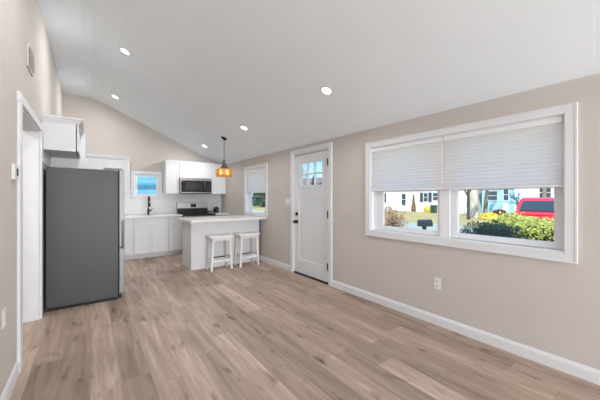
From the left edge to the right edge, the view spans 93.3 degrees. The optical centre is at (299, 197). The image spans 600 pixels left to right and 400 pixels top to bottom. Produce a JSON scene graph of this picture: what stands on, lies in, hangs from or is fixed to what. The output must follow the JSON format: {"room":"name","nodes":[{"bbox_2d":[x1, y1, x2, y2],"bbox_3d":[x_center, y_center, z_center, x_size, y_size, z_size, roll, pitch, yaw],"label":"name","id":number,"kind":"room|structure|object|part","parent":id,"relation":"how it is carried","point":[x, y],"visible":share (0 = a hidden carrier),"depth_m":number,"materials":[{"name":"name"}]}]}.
{"room":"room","nodes":[
{"label":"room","id":0,"kind":"room"},
{"bbox_2d":[0,0,62,396],"bbox_3d":[-1.163,-0.405,0.712,0.140,3.450,12.530,0,0,-37],"label":"wall","id":1,"kind":"structure","parent":0,"point":[22,22],"depth_m":2.05,"materials":[{"name":"beige paint"}]},
{"bbox_2d":[2,307,5,328],"bbox_3d":[-1.875,0.765,1.796,0.009,0.116,0.072,0,0,-37],"label":"wall outlet","id":2,"kind":"object","parent":1,"relation":"attached to","point":[4,309],"visible":1,"depth_m":1.78,"materials":[{"name":"white plastic"}]},
{"bbox_2d":[0,361,18,399],"bbox_3d":[0.261,1.270,-1.077,0.015,0.100,7.960,0,0,-37],"label":"baseboard","id":3,"kind":"structure","parent":1,"relation":"attached to","point":[6,393],"depth_m":1.91,"materials":[{"name":"white paint"}]},
{"bbox_2d":[11,164,18,179],"bbox_3d":[-2.029,-0.180,2.015,0.022,0.110,0.115,0,0,-37],"label":"thermostat","id":4,"kind":"object","parent":1,"relation":"attached to","point":[14,168],"visible":1,"depth_m":1.97,"materials":[{"name":"white plastic"}]},
{"bbox_2d":[16,91,42,372],"bbox_3d":[-2.546,0.263,2.594,0.162,2.115,1.300,0,0,-37],"label":"door frame","id":5,"kind":"structure","parent":1,"relation":"attached to","point":[29,137],"depth_m":3.00,"materials":[{"name":"white paint"}]},
{"bbox_2d":[27,43,34,75],"bbox_3d":[-2.432,-1.240,2.560,0.024,0.200,0.270,0,0,-37],"label":"air vent","id":6,"kind":"object","parent":1,"relation":"in","point":[30,57],"visible":1,"depth_m":2.50,"materials":[{"name":"paint"}]},
{"bbox_2d":[41,114,83,167],"bbox_3d":[-2.991,-0.668,3.607,0.374,0.536,0.842,0,0,-37],"label":"upper cabinet","id":7,"kind":"object","parent":1,"relation":"attached to","point":[61,135],"visible":0.99,"depth_m":3.33,"materials":[{"name":"white paint"}]},
{"bbox_3d":[-2.991,-0.903,3.607,0.374,0.066,0.842,0,0,-37],"label":"crown","id":8,"kind":"part","parent":7,"relation":"part of","materials":[{"name":"white paint"}]},
{"bbox_3d":[-2.776,-0.709,3.544,0.019,0.317,0.394,0,0,-37],"label":"door","id":9,"kind":"part","parent":7,"relation":"part of","materials":[{"name":"white paint"}]},
{"bbox_2d":[63,93,216,214],"bbox_3d":[-3.604,-0.405,6.795,3.470,3.450,0.150,0,0,-37],"label":"wall","id":10,"kind":"structure","parent":0,"point":[108,132],"depth_m":6.41,"materials":[{"name":"beige paint"}]},
{"bbox_2d":[85,154,130,193],"bbox_3d":[-4.129,-0.483,6.079,0.834,0.786,0.373,0,0,-37],"label":"upper cabinet","id":11,"kind":"object","parent":10,"relation":"attached to","point":[100,162],"visible":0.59,"depth_m":5.98,"materials":[{"name":"white paint"}]},
{"bbox_3d":[-4.211,-0.450,5.830,0.395,0.714,0.019,0,0,-37],"label":"door","id":12,"kind":"part","parent":11,"relation":"part of","materials":[{"name":"white paint"}]},
{"bbox_3d":[-4.129,-0.843,6.079,0.834,0.066,0.373,0,0,-37],"label":"crown","id":13,"kind":"part","parent":11,"relation":"part of","materials":[{"name":"white paint"}]},
{"bbox_3d":[-3.885,-0.450,6.071,0.395,0.714,0.019,0,0,-37],"label":"door","id":14,"kind":"part","parent":11,"relation":"part of","materials":[{"name":"white paint"}]},
{"bbox_2d":[131,171,161,198],"bbox_3d":[-3.663,-0.290,6.739,0.652,0.650,0.170,0,0,-37],"label":"window","id":15,"kind":"structure","parent":10,"relation":"in","point":[134,174],"depth_m":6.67,"materials":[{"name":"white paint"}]},
{"bbox_3d":[-3.659,-0.287,6.755,0.545,0.545,0.150,0,0,-37],"label":"frame","id":16,"kind":"part","parent":15,"relation":"part of","materials":[{"name":"white plastic"}]},
{"bbox_3d":[-3.644,-0.287,6.735,0.505,0.505,0.040,0,0,-37],"label":"sash","id":17,"kind":"part","parent":15,"relation":"part of","materials":[{"name":"white plastic"}]},
{"bbox_2d":[162,160,179,193],"bbox_3d":[-3.121,-0.483,6.827,0.332,0.786,0.373,0,0,-37],"label":"upper cabinet","id":18,"kind":"object","parent":10,"relation":"attached to","point":[170,167],"visible":1,"depth_m":6.71,"materials":[{"name":"white paint"}]},
{"bbox_3d":[-3.121,-0.843,6.827,0.332,0.066,0.373,0,0,-37],"label":"crown","id":19,"kind":"part","parent":18,"relation":"part of","materials":[{"name":"white paint"}]},
{"bbox_3d":[-3.021,-0.450,6.712,0.298,0.714,0.019,0,0,-37],"label":"door","id":20,"kind":"part","parent":18,"relation":"part of","materials":[{"name":"white paint"}]},
{"bbox_2d":[124,190,220,214],"bbox_3d":[-3.499,0.110,6.771,3.326,0.579,0.012,0,0,-37],"label":"backsplash","id":21,"kind":"structure","parent":10,"relation":"attached to","point":[167,204],"depth_m":6.93,"materials":[{"name":"white tile"}]},
{"bbox_2d":[179,161,210,178],"bbox_3d":[-2.681,-0.678,7.154,0.760,0.396,0.373,0,0,-37],"label":"upper cabinet","id":22,"kind":"object","parent":10,"relation":"attached to","point":[187,169],"visible":0.93,"depth_m":7.00,"materials":[{"name":"white paint"}]},
{"bbox_3d":[-2.743,-0.645,6.918,0.370,0.324,0.019,0,0,-37],"label":"door","id":23,"kind":"part","parent":22,"relation":"part of","materials":[{"name":"white paint"}]},
{"bbox_2d":[179,177,211,193],"bbox_3d":[-2.656,-0.281,7.120,0.758,0.393,0.454,0,0,-37],"label":"microwave","id":24,"kind":"object","parent":22,"relation":"attached to","point":[186,185],"visible":0.94,"depth_m":6.95,"materials":[{"name":"metal"}]},
{"bbox_3d":[-2.544,-0.273,6.972,0.731,0.285,0.005,0,0,-37],"label":"door glass","id":25,"kind":"part","parent":24,"relation":"part of","materials":[{"name":"black glass"}]},
{"bbox_3d":[-2.681,-0.843,7.154,0.760,0.066,0.373,0,0,-37],"label":"crown","id":26,"kind":"part","parent":22,"relation":"part of","materials":[{"name":"white paint"}]},
{"bbox_3d":[-2.438,-0.645,7.145,0.370,0.324,0.019,0,0,-37],"label":"door","id":27,"kind":"part","parent":22,"relation":"part of","materials":[{"name":"white paint"}]},
{"bbox_2d":[211,163,225,193],"bbox_3d":[-2.215,-0.483,7.499,0.396,0.786,0.373,0,0,-37],"label":"upper cabinet","id":28,"kind":"object","parent":10,"relation":"attached to","point":[218,181],"visible":0.64,"depth_m":7.36,"materials":[{"name":"white paint"}]},
{"bbox_2d":[9,254,599,399],"bbox_3d":[-0.316,1.380,1.341,4.990,0.120,12.830,0,0,-37],"label":"floor","id":29,"kind":"structure","parent":0,"point":[250,331],"depth_m":2.44,"materials":[{"name":"brown wood"}]},
{"bbox_2d":[78,133,84,168],"bbox_3d":[-3.252,0.195,3.967,0.385,2.250,0.022,0,0,-37],"label":"end panel","id":30,"kind":"object","parent":29,"relation":"on","point":[81,162],"visible":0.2,"depth_m":4.05,"materials":[{"name":"white paint"}]},
{"bbox_2d":[46,167,123,311],"bbox_3d":[-2.836,0.470,3.781,0.772,1.700,0.758,0,0,-37],"label":"refrigerator","id":31,"kind":"object","parent":29,"relation":"on","point":[85,207],"visible":1,"depth_m":3.45,"materials":[{"name":"grey metal"}]},
{"bbox_3d":[-2.550,0.953,3.995,0.058,0.585,0.755,0,0,-37],"label":"freezer drawer","id":32,"kind":"part","parent":31,"relation":"part of","materials":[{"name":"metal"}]},
{"bbox_3d":[-2.550,0.141,3.995,0.058,1.007,0.755,0,0,-37],"label":"door","id":33,"kind":"part","parent":31,"relation":"part of","materials":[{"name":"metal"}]},
{"bbox_2d":[124,218,133,259],"bbox_3d":[-4.180,0.880,5.889,1.180,0.879,0.618,0,0,-37],"label":"base cabinet","id":34,"kind":"object","parent":29,"relation":"on","point":[128,223],"visible":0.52,"depth_m":5.95,"materials":[{"name":"white paint"}]},
{"bbox_2d":[124,214,182,218],"bbox_3d":[-3.778,0.420,6.173,2.165,0.040,0.616,0,0,-37],"label":"countertop","id":35,"kind":"structure","parent":34,"relation":"on","point":[146,215],"depth_m":6.29,"materials":[{"name":"white stone"}]},
{"bbox_2d":[147,196,152,214],"bbox_3d":[-3.458,0.181,6.549,0.118,0.438,0.217,0,0,-37],"label":"faucet","id":36,"kind":"object","parent":35,"relation":"on","point":[149,203],"visible":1,"depth_m":6.58,"materials":[{"name":"metal"}]},
{"bbox_2d":[133,217,167,258],"bbox_3d":[-3.430,0.880,6.445,0.684,0.879,0.618,0,0,-37],"label":"base cabinet","id":37,"kind":"object","parent":29,"relation":"on","point":[150,234],"visible":0.98,"depth_m":6.21,"materials":[{"name":"white paint"}]},
{"bbox_3d":[-3.389,0.909,6.103,0.331,0.602,0.019,0,0,-37],"label":"door","id":38,"kind":"part","parent":37,"relation":"part of","materials":[{"name":"white paint"}]},
{"bbox_3d":[-3.252,0.521,6.205,0.672,0.146,0.019,0,0,-37],"label":"drawer","id":39,"kind":"part","parent":37,"relation":"part of","materials":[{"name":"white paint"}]},
{"bbox_3d":[-3.115,0.909,6.306,0.331,0.602,0.019,0,0,-37],"label":"door","id":40,"kind":"part","parent":37,"relation":"part of","materials":[{"name":"white paint"}]},
{"bbox_2d":[168,216,181,254],"bbox_3d":[-3.035,0.880,6.739,0.297,0.879,0.618,0,0,-37],"label":"base cabinet","id":41,"kind":"object","parent":29,"relation":"on","point":[174,225],"visible":0.83,"depth_m":6.50,"materials":[{"name":"white paint"}]},
{"bbox_3d":[-2.856,0.521,6.498,0.281,0.146,0.019,0,0,-37],"label":"drawer","id":42,"kind":"part","parent":41,"relation":"part of","materials":[{"name":"white paint"}]},
{"bbox_3d":[-2.856,0.909,6.498,0.281,0.602,0.019,0,0,-37],"label":"door","id":43,"kind":"part","parent":41,"relation":"part of","materials":[{"name":"white paint"}]},
{"bbox_2d":[177,202,215,217],"bbox_3d":[-2.567,0.725,7.000,0.758,1.190,0.698,0,0,-37],"label":"gas range","id":44,"kind":"object","parent":29,"relation":"on","point":[200,209],"visible":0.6,"depth_m":7.06,"materials":[{"name":"metal"}]},
{"bbox_3d":[-2.752,0.282,7.250,0.758,0.305,0.075,0,0,-37],"label":"panel","id":45,"kind":"part","parent":44,"relation":"part of","materials":[{"name":"metal"}]},
{"bbox_3d":[-2.728,0.329,7.217,0.748,0.118,0.005,0,0,-37],"label":"trim","id":46,"kind":"part","parent":44,"relation":"part of","materials":[{"name":"metal"}]},
{"bbox_2d":[177,212,215,215],"bbox_3d":[-2.557,0.412,6.987,0.758,0.045,0.570,0,0,-37],"label":"cooktop","id":47,"kind":"object","parent":44,"relation":"in","point":[182,213],"depth_m":6.86,"materials":[{"name":"black glass"}]},
{"bbox_3d":[-2.404,0.478,6.780,0.758,0.084,0.044,0,0,-37],"label":"control panel","id":48,"kind":"part","parent":44,"relation":"part of","materials":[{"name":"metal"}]},
{"bbox_2d":[205,233,233,271],"bbox_3d":[-1.487,1.007,5.235,0.435,0.625,0.290,0,0,-37],"label":"bar stool","id":49,"kind":"object","parent":29,"relation":"on","point":[227,236],"visible":1,"depth_m":5.21,"materials":[{"name":"white paint"}]},
{"bbox_3d":[-1.686,1.031,5.216,0.070,0.578,0.055,0,0,-37],"label":"leg","id":50,"kind":"part","parent":49,"relation":"part of","materials":[{"name":"white paint"}]},
{"bbox_3d":[-1.563,1.031,5.050,0.070,0.578,0.055,0,0,-37],"label":"leg","id":51,"kind":"part","parent":49,"relation":"part of","materials":[{"name":"white paint"}]},
{"bbox_3d":[-1.487,0.719,5.235,0.435,0.049,0.290,0,0,-37],"label":"seat","id":52,"kind":"part","parent":49,"relation":"part of","materials":[{"name":"white paint"}]},
{"bbox_3d":[-1.412,1.031,5.420,0.070,0.578,0.055,0,0,-37],"label":"leg","id":53,"kind":"part","parent":49,"relation":"part of","materials":[{"name":"white paint"}]},
{"bbox_3d":[-1.288,1.031,5.253,0.070,0.578,0.055,0,0,-37],"label":"leg","id":54,"kind":"part","parent":49,"relation":"part of","materials":[{"name":"white paint"}]},
{"bbox_2d":[182,220,258,269],"bbox_3d":[-1.597,0.880,5.773,1.383,0.879,0.623,0,0,-37],"label":"kitchen island","id":55,"kind":"object","parent":29,"relation":"on","point":[194,241],"visible":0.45,"depth_m":5.41,"materials":[{"name":"white paint"}]},
{"bbox_2d":[178,215,266,222],"bbox_3d":[-1.545,0.420,5.671,1.498,0.040,0.910,0,0,-37],"label":"countertop","id":56,"kind":"structure","parent":55,"relation":"on","point":[235,217],"depth_m":5.39,"materials":[{"name":"white stone"}]},
{"bbox_3d":[-0.875,0.880,5.942,0.022,0.879,0.034,0,0,-37],"label":"corner post","id":57,"kind":"part","parent":55,"relation":"part of","materials":[{"name":"white paint"}]},
{"bbox_2d":[233,231,259,266],"bbox_3d":[-1.046,1.007,5.562,0.435,0.625,0.290,0,0,-37],"label":"bar stool","id":58,"kind":"object","parent":29,"relation":"on","point":[253,234],"visible":1,"depth_m":5.53,"materials":[{"name":"white paint"}]},
{"bbox_3d":[-1.245,1.031,5.544,0.070,0.578,0.055,0,0,-37],"label":"leg","id":59,"kind":"part","parent":58,"relation":"part of","materials":[{"name":"white paint"}]},
{"bbox_3d":[-1.121,1.031,5.377,0.070,0.578,0.055,0,0,-37],"label":"leg","id":60,"kind":"part","parent":58,"relation":"part of","materials":[{"name":"white paint"}]},
{"bbox_3d":[-1.046,0.719,5.562,0.435,0.049,0.290,0,0,-37],"label":"seat","id":61,"kind":"part","parent":58,"relation":"part of","materials":[{"name":"white paint"}]},
{"bbox_3d":[-0.970,1.031,5.747,0.070,0.578,0.055,0,0,-37],"label":"leg","id":62,"kind":"part","parent":58,"relation":"part of","materials":[{"name":"white paint"}]},
{"bbox_3d":[-0.847,1.031,5.581,0.070,0.578,0.055,0,0,-37],"label":"leg","id":63,"kind":"part","parent":58,"relation":"part of","materials":[{"name":"white paint"}]},
{"bbox_3d":[-2.141,0.881,7.402,0.394,0.879,0.618,0,0,-37],"label":"base cabinet","id":64,"kind":"object","parent":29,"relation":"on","visible":0},
{"bbox_2d":[209,212,229,214],"bbox_3d":[-2.134,0.420,7.392,0.394,0.040,0.616,0,0,-37],"label":"countertop","id":65,"kind":"structure","parent":64,"relation":"on","point":[218,213],"depth_m":7.20,"materials":[{"name":"white stone"}]},
{"bbox_2d":[39,0,599,163],"bbox_3d":[0.334,-1.535,1.823,3.870,1.530,13.230,0,0,-37],"label":"ceiling","id":66,"kind":"structure","parent":0,"point":[195,72],"depth_m":2.91,"materials":[{"name":"white paint"}]},
{"bbox_2d":[119,47,130,55],"bbox_3d":[-2.379,-1.988,3.851,0.142,0.064,0.155,0,0,-42],"label":"recessed light","id":67,"kind":"object","parent":66,"relation":"in","point":[125,51],"visible":1,"depth_m":3.84,"materials":[{"name":"white paint"}]},
{"bbox_2d":[219,136,228,174],"bbox_3d":[-1.529,-0.819,5.702,0.328,0.808,0.328,0,0,-37],"label":"pendant lamp","id":68,"kind":"object","parent":66,"relation":"hanging from","point":[223,166],"visible":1,"depth_m":5.67,"materials":[{"name":"brown metal"}]},
{"bbox_2d":[320,86,332,94],"bbox_3d":[0.300,-1.207,3.199,0.142,0.064,0.155,0,0,-31],"label":"recessed light","id":69,"kind":"object","parent":66,"relation":"in","point":[326,90],"visible":1,"depth_m":3.19,"materials":[{"name":"white paint"}]},
{"bbox_2d":[221,73,599,369],"bbox_3d":[1.627,0.220,2.783,0.150,2.200,12.830,0,0,-37],"label":"wall","id":70,"kind":"structure","parent":0,"point":[552,307],"depth_m":2.63,"materials":[{"name":"beige paint"}]},
{"bbox_2d":[244,163,267,216],"bbox_3d":[-0.916,-0.152,6.191,0.173,1.095,1.065,0,0,-37],"label":"window","id":71,"kind":"structure","parent":70,"relation":"in","point":[247,196],"depth_m":6.26,"materials":[{"name":"white paint"}]},
{"bbox_3d":[-0.907,0.116,6.198,0.040,0.532,0.885,0,0,-37],"label":"sash","id":72,"kind":"part","parent":71,"relation":"part of","materials":[{"name":"white plastic"}]},
{"bbox_2d":[246,168,264,192],"bbox_3d":[-0.953,-0.355,6.164,0.038,0.510,0.885,0,0,-37],"label":"cellular shade","id":73,"kind":"object","parent":71,"relation":"attached to","point":[255,178],"visible":0.77,"depth_m":6.13,"materials":[{"name":"fabric"}]},
{"bbox_3d":[-0.953,-0.586,6.164,0.038,0.049,0.885,0,0,-37],"label":"head rail","id":74,"kind":"part","parent":73,"relation":"part of","materials":[{"name":"white plastic"}]},
{"bbox_3d":[-0.907,-0.115,6.198,0.150,1.020,0.915,0,0,-37],"label":"frame","id":75,"kind":"part","parent":71,"relation":"part of","materials":[{"name":"white plastic"}]},
{"bbox_2d":[285,199,289,204],"bbox_3d":[-0.222,0.082,5.141,0.010,0.116,0.152,0,0,-37],"label":"light switch","id":76,"kind":"object","parent":70,"relation":"attached to","point":[287,201],"visible":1,"depth_m":5.14,"materials":[{"name":"white plastic"}]},
{"bbox_2d":[290,142,331,286],"bbox_3d":[0.199,0.247,4.658,0.209,2.145,1.075,0,0,-37],"label":"door","id":77,"kind":"structure","parent":70,"relation":"in","point":[310,205],"depth_m":4.65,"materials":[{"name":"white paint"}]},
{"bbox_2d":[299,159,323,186],"bbox_3d":[0.188,-0.390,4.644,0.038,0.430,0.625,0,0,-37],"label":"window","id":78,"kind":"structure","parent":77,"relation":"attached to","point":[306,161],"depth_m":4.68,"materials":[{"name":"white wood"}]},
{"bbox_2d":[259,255,599,384],"bbox_3d":[1.749,1.270,2.481,0.015,0.100,11.900,0,0,-37],"label":"baseboard","id":79,"kind":"structure","parent":70,"relation":"attached to","point":[587,373],"depth_m":2.59,"materials":[{"name":"white paint"}]},
{"bbox_2d":[434,277,440,289],"bbox_3d":[1.420,0.890,2.928,0.010,0.116,0.072,0,0,-37],"label":"wall outlet","id":80,"kind":"object","parent":70,"relation":"attached to","point":[437,281],"visible":1,"depth_m":2.92,"materials":[{"name":"white plastic"}]},
{"bbox_2d":[365,102,577,263],"bbox_3d":[1.509,-0.106,2.923,0.173,1.193,1.988,0,0,-37],"label":"window","id":81,"kind":"structure","parent":70,"relation":"in","point":[564,248],"depth_m":2.50,"materials":[{"name":"white paint"}]},
{"bbox_3d":[1.231,0.147,3.317,0.040,0.515,0.850,0,0,-37],"label":"sash","id":82,"kind":"part","parent":81,"relation":"part of","materials":[{"name":"white plastic"}]},
{"bbox_2d":[372,137,443,190],"bbox_3d":[1.200,-0.350,3.262,0.038,0.540,0.905,0,0,-37],"label":"cellular shade","id":83,"kind":"object","parent":81,"relation":"attached to","point":[417,165],"visible":0.91,"depth_m":3.19,"materials":[{"name":"fabric"}]},
{"bbox_3d":[1.200,-0.598,3.262,0.038,0.045,0.905,0,0,-37],"label":"head rail","id":84,"kind":"part","parent":83,"relation":"part of","materials":[{"name":"white plastic"}]},
{"bbox_3d":[1.200,-0.088,3.262,0.034,0.017,0.905,0,0,-37],"label":"rail","id":85,"kind":"part","parent":83,"relation":"part of","materials":[{"name":"white plastic"}]},
{"bbox_2d":[443,116,562,189],"bbox_3d":[1.745,-0.350,2.529,0.038,0.540,0.906,0,0,-37],"label":"cellular shade","id":86,"kind":"object","parent":81,"relation":"attached to","point":[528,154],"visible":0.87,"depth_m":2.44,"materials":[{"name":"fabric"}]},
{"bbox_3d":[1.745,-0.598,2.529,0.038,0.045,0.906,0,0,-37],"label":"head rail","id":87,"kind":"part","parent":86,"relation":"part of","materials":[{"name":"white plastic"}]},
{"bbox_3d":[1.745,-0.088,2.529,0.034,0.017,0.906,0,0,-37],"label":"rail","id":88,"kind":"part","parent":86,"relation":"part of","materials":[{"name":"white plastic"}]},
{"bbox_3d":[1.806,0.147,2.542,0.040,0.515,0.850,0,0,-37],"label":"sash","id":89,"kind":"part","parent":81,"relation":"part of","materials":[{"name":"white plastic"}]},
{"label":"outside","id":90,"kind":"structure","parent":0,"visible":0},
{"bbox_3d":[-24.134,2.020,44.354,7.900,0.400,220.000,0,0,-37],"label":"lawn","id":91,"kind":"structure","parent":90,"visible":0},
{"bbox_2d":[385,202,411,226],"bbox_3d":[2.814,0.973,8.843,1.248,1.709,1.304,0,0,-37],"label":"shrub","id":92,"kind":"object","parent":91,"relation":"on","point":[395,223],"visible":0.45,"depth_m":8.74,"materials":[{"name":"brown plant"}]},
{"bbox_2d":[417,219,432,229],"bbox_3d":[4.426,1.300,10.010,0.472,1.040,0.235,0,0,-9],"label":"mailbox","id":93,"kind":"object","parent":91,"relation":"on","point":[421,223],"visible":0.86,"depth_m":9.92,"materials":[{"name":"paint"}]},
{"bbox_2d":[459,219,527,238],"bbox_3d":[2.446,1.049,3.614,1.078,1.543,1.136,0,0,-37],"label":"hedge","id":94,"kind":"object","parent":91,"relation":"on","point":[486,229],"visible":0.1,"depth_m":3.48,"materials":[{"name":"green plant"}]},
{"bbox_2d":[490,210,553,241],"bbox_3d":[4.155,0.999,3.407,1.311,1.643,3.183,0,0,-37],"label":"hedge","id":95,"kind":"object","parent":91,"relation":"on","point":[542,229],"visible":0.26,"depth_m":3.98,"materials":[{"name":"green plant"}]},
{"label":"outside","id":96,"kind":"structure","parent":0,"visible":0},
{"bbox_2d":[252,205,505,226],"bbox_3d":[66.370,2.020,111.512,200.500,0.400,220.000,0,0,-37],"label":"lawn","id":97,"kind":"structure","parent":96,"point":[414,216],"depth_m":25.75,"materials":[{"name":"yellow plant"}]},
{"bbox_2d":[252,193,264,206],"bbox_3d":[-6.949,-1.883,54.698,5.576,7.405,5.651,0,0,-37],"label":"conifer","id":98,"kind":"object","parent":97,"relation":"on","point":[258,199],"visible":0.23,"depth_m":52.75,"materials":[{"name":"green plant"}]},
{"bbox_2d":[303,163,319,184],"bbox_3d":[-0.337,-2.049,40.589,6.746,7.738,3.072,0,0,8],"label":"tree","id":99,"kind":"object","parent":97,"relation":"on","point":[319,163],"visible":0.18,"depth_m":39.85,"materials":[{"name":"grey plant"}]},
{"bbox_2d":[303,177,321,184],"bbox_3d":[2.276,-0.930,53.989,9.200,5.500,10.800,0,0,-37],"label":"house","id":100,"kind":"structure","parent":97,"relation":"on","point":[318,180],"depth_m":50.88,"materials":[{"name":"white"}]},
{"bbox_2d":[411,194,415,211],"bbox_3d":[14.495,0.694,36.157,0.633,2.251,0.642,0,0,-26],"label":"conifer","id":101,"kind":"object","parent":97,"relation":"on","point":[413,208],"visible":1,"depth_m":36.05,"materials":[{"name":"brown plant"}]},
{"bbox_2d":[423,205,430,212],"bbox_3d":[15.283,1.400,33.936,0.902,0.947,0.968,0,0,-11],"label":"shrub","id":102,"kind":"object","parent":97,"relation":"on","point":[427,209],"visible":0.95,"depth_m":33.70,"materials":[{"name":"yellow plant"}]},
{"bbox_2d":[385,190,481,213],"bbox_3d":[17.390,-1.030,41.172,10.200,5.700,17.400,0,0,-37],"label":"house","id":103,"kind":"structure","parent":97,"relation":"on","point":[398,199],"depth_m":36.36,"materials":[{"name":"white"}]},
{"bbox_3d":[14.002,0.270,38.159,0.028,1.540,0.590,0,0,-37],"label":"pane","id":104,"kind":"part","parent":103,"relation":"part of","materials":[{"name":"glass"}]},
{"bbox_2d":[428,192,431,201],"bbox_3d":[16.182,-0.030,35.206,0.049,1.200,0.400,0,0,-37],"label":"shutter","id":105,"kind":"object","parent":103,"relation":"hanging from","point":[429,193],"depth_m":35.19,"materials":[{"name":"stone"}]},
{"bbox_3d":[16.684,-0.105,34.546,0.028,0.890,0.940,0,0,-37],"label":"pane","id":106,"kind":"part","parent":103,"relation":"part of","materials":[{"name":"glass"}]},
{"bbox_2d":[430,205,437,212],"bbox_3d":[15.659,1.355,33.100,0.680,0.930,0.620,0,0,-37],"label":"trash bin","id":107,"kind":"object","parent":97,"relation":"on","point":[433,207],"visible":0.93,"depth_m":32.91,"materials":[{"name":"green plastic"}]},
{"bbox_2d":[464,190,470,219],"bbox_3d":[14.270,-1.479,22.603,6.011,6.597,2.841,0,0,-37],"label":"tree","id":108,"kind":"object","parent":97,"relation":"on","point":[467,193],"visible":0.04,"depth_m":23.20,"materials":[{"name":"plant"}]},
{"bbox_2d":[470,190,478,217],"bbox_3d":[15.875,-2.208,25.319,5.896,8.055,6.688,0,0,33],"label":"tree","id":109,"kind":"object","parent":97,"relation":"on","point":[474,207],"visible":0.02,"depth_m":24.98,"materials":[{"name":"beige plant"}]},
{"bbox_2d":[483,189,488,212],"bbox_3d":[19.102,-1.736,28.076,3.942,7.143,2.920,0,0,-26],"label":"tree","id":110,"kind":"object","parent":97,"relation":"on","point":[485,206],"visible":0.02,"depth_m":27.92,"materials":[{"name":"grey plant"}]},
{"bbox_2d":[478,212,500,219],"bbox_3d":[15.655,1.529,23.386,1.526,0.691,1.758,0,0,-37],"label":"shrub","id":111,"kind":"object","parent":97,"relation":"on","point":[490,215],"visible":0.84,"depth_m":23.03,"materials":[{"name":"yellow plant"}]},
{"bbox_2d":[492,209,506,214],"bbox_3d":[20.975,1.553,29.774,1.157,0.661,1.569,0,0,-37],"label":"shrub","id":112,"kind":"object","parent":97,"relation":"on","point":[496,211],"visible":0.64,"depth_m":29.47,"materials":[{"name":"red plant"}]},
{"bbox_2d":[508,191,524,207],"bbox_3d":[19.712,0.562,25.878,1.236,2.515,2.267,0,0,35],"label":"tree","id":113,"kind":"object","parent":97,"relation":"on","point":[512,196],"visible":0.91,"depth_m":25.90,"materials":[{"name":"blue plant"}]},
{"bbox_2d":[482,188,553,213],"bbox_3d":[27.900,-1.230,29.358,9.400,6.100,13.500,0,0,-37],"label":"house","id":114,"kind":"structure","parent":97,"relation":"on","point":[497,198],"depth_m":30.39,"materials":[{"name":"blue"}]},
{"bbox_3d":[21.419,-0.205,31.521,0.028,0.990,0.940,0,0,-37],"label":"pane","id":115,"kind":"part","parent":114,"relation":"part of","materials":[{"name":"glass"}]},
{"bbox_3d":[22.193,-0.305,30.477,0.028,1.190,0.440,0,0,-37],"label":"pane","id":116,"kind":"part","parent":114,"relation":"part of","materials":[{"name":"glass"}]},
{"bbox_3d":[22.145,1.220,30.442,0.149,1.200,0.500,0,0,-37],"label":"door","id":117,"kind":"part","parent":114,"relation":"part of","materials":[{"name":"white paint"}]},
{"bbox_3d":[23.868,-0.480,27.549,0.028,1.040,0.840,0,0,-37],"label":"pane","id":118,"kind":"part","parent":114,"relation":"part of","materials":[{"name":"glass"}]},
{"bbox_2d":[542,188,545,196],"bbox_3d":[19.497,-2.386,22.473,4.702,8.412,5.912,0,0,-37],"label":"tree","id":119,"kind":"object","parent":97,"relation":"on","point":[543,189],"visible":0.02,"depth_m":22.81,"materials":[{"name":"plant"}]},
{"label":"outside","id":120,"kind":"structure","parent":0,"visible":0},
{"bbox_2d":[252,210,480,234],"bbox_3d":[-17.549,2.030,49.240,8.500,0.380,220.000,0,0,-37],"label":"road","id":121,"kind":"structure","parent":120,"point":[410,224],"depth_m":17.96,"materials":[{"name":"grey asphalt"}]},
{"bbox_2d":[515,197,553,221],"bbox_3d":[11.836,0.918,13.166,4.809,1.844,1.955,0,0,-37],"label":"car","id":122,"kind":"object","parent":121,"relation":"on","point":[542,207],"visible":0.15,"depth_m":12.02,"materials":[{"name":"red paint"}]}
]}

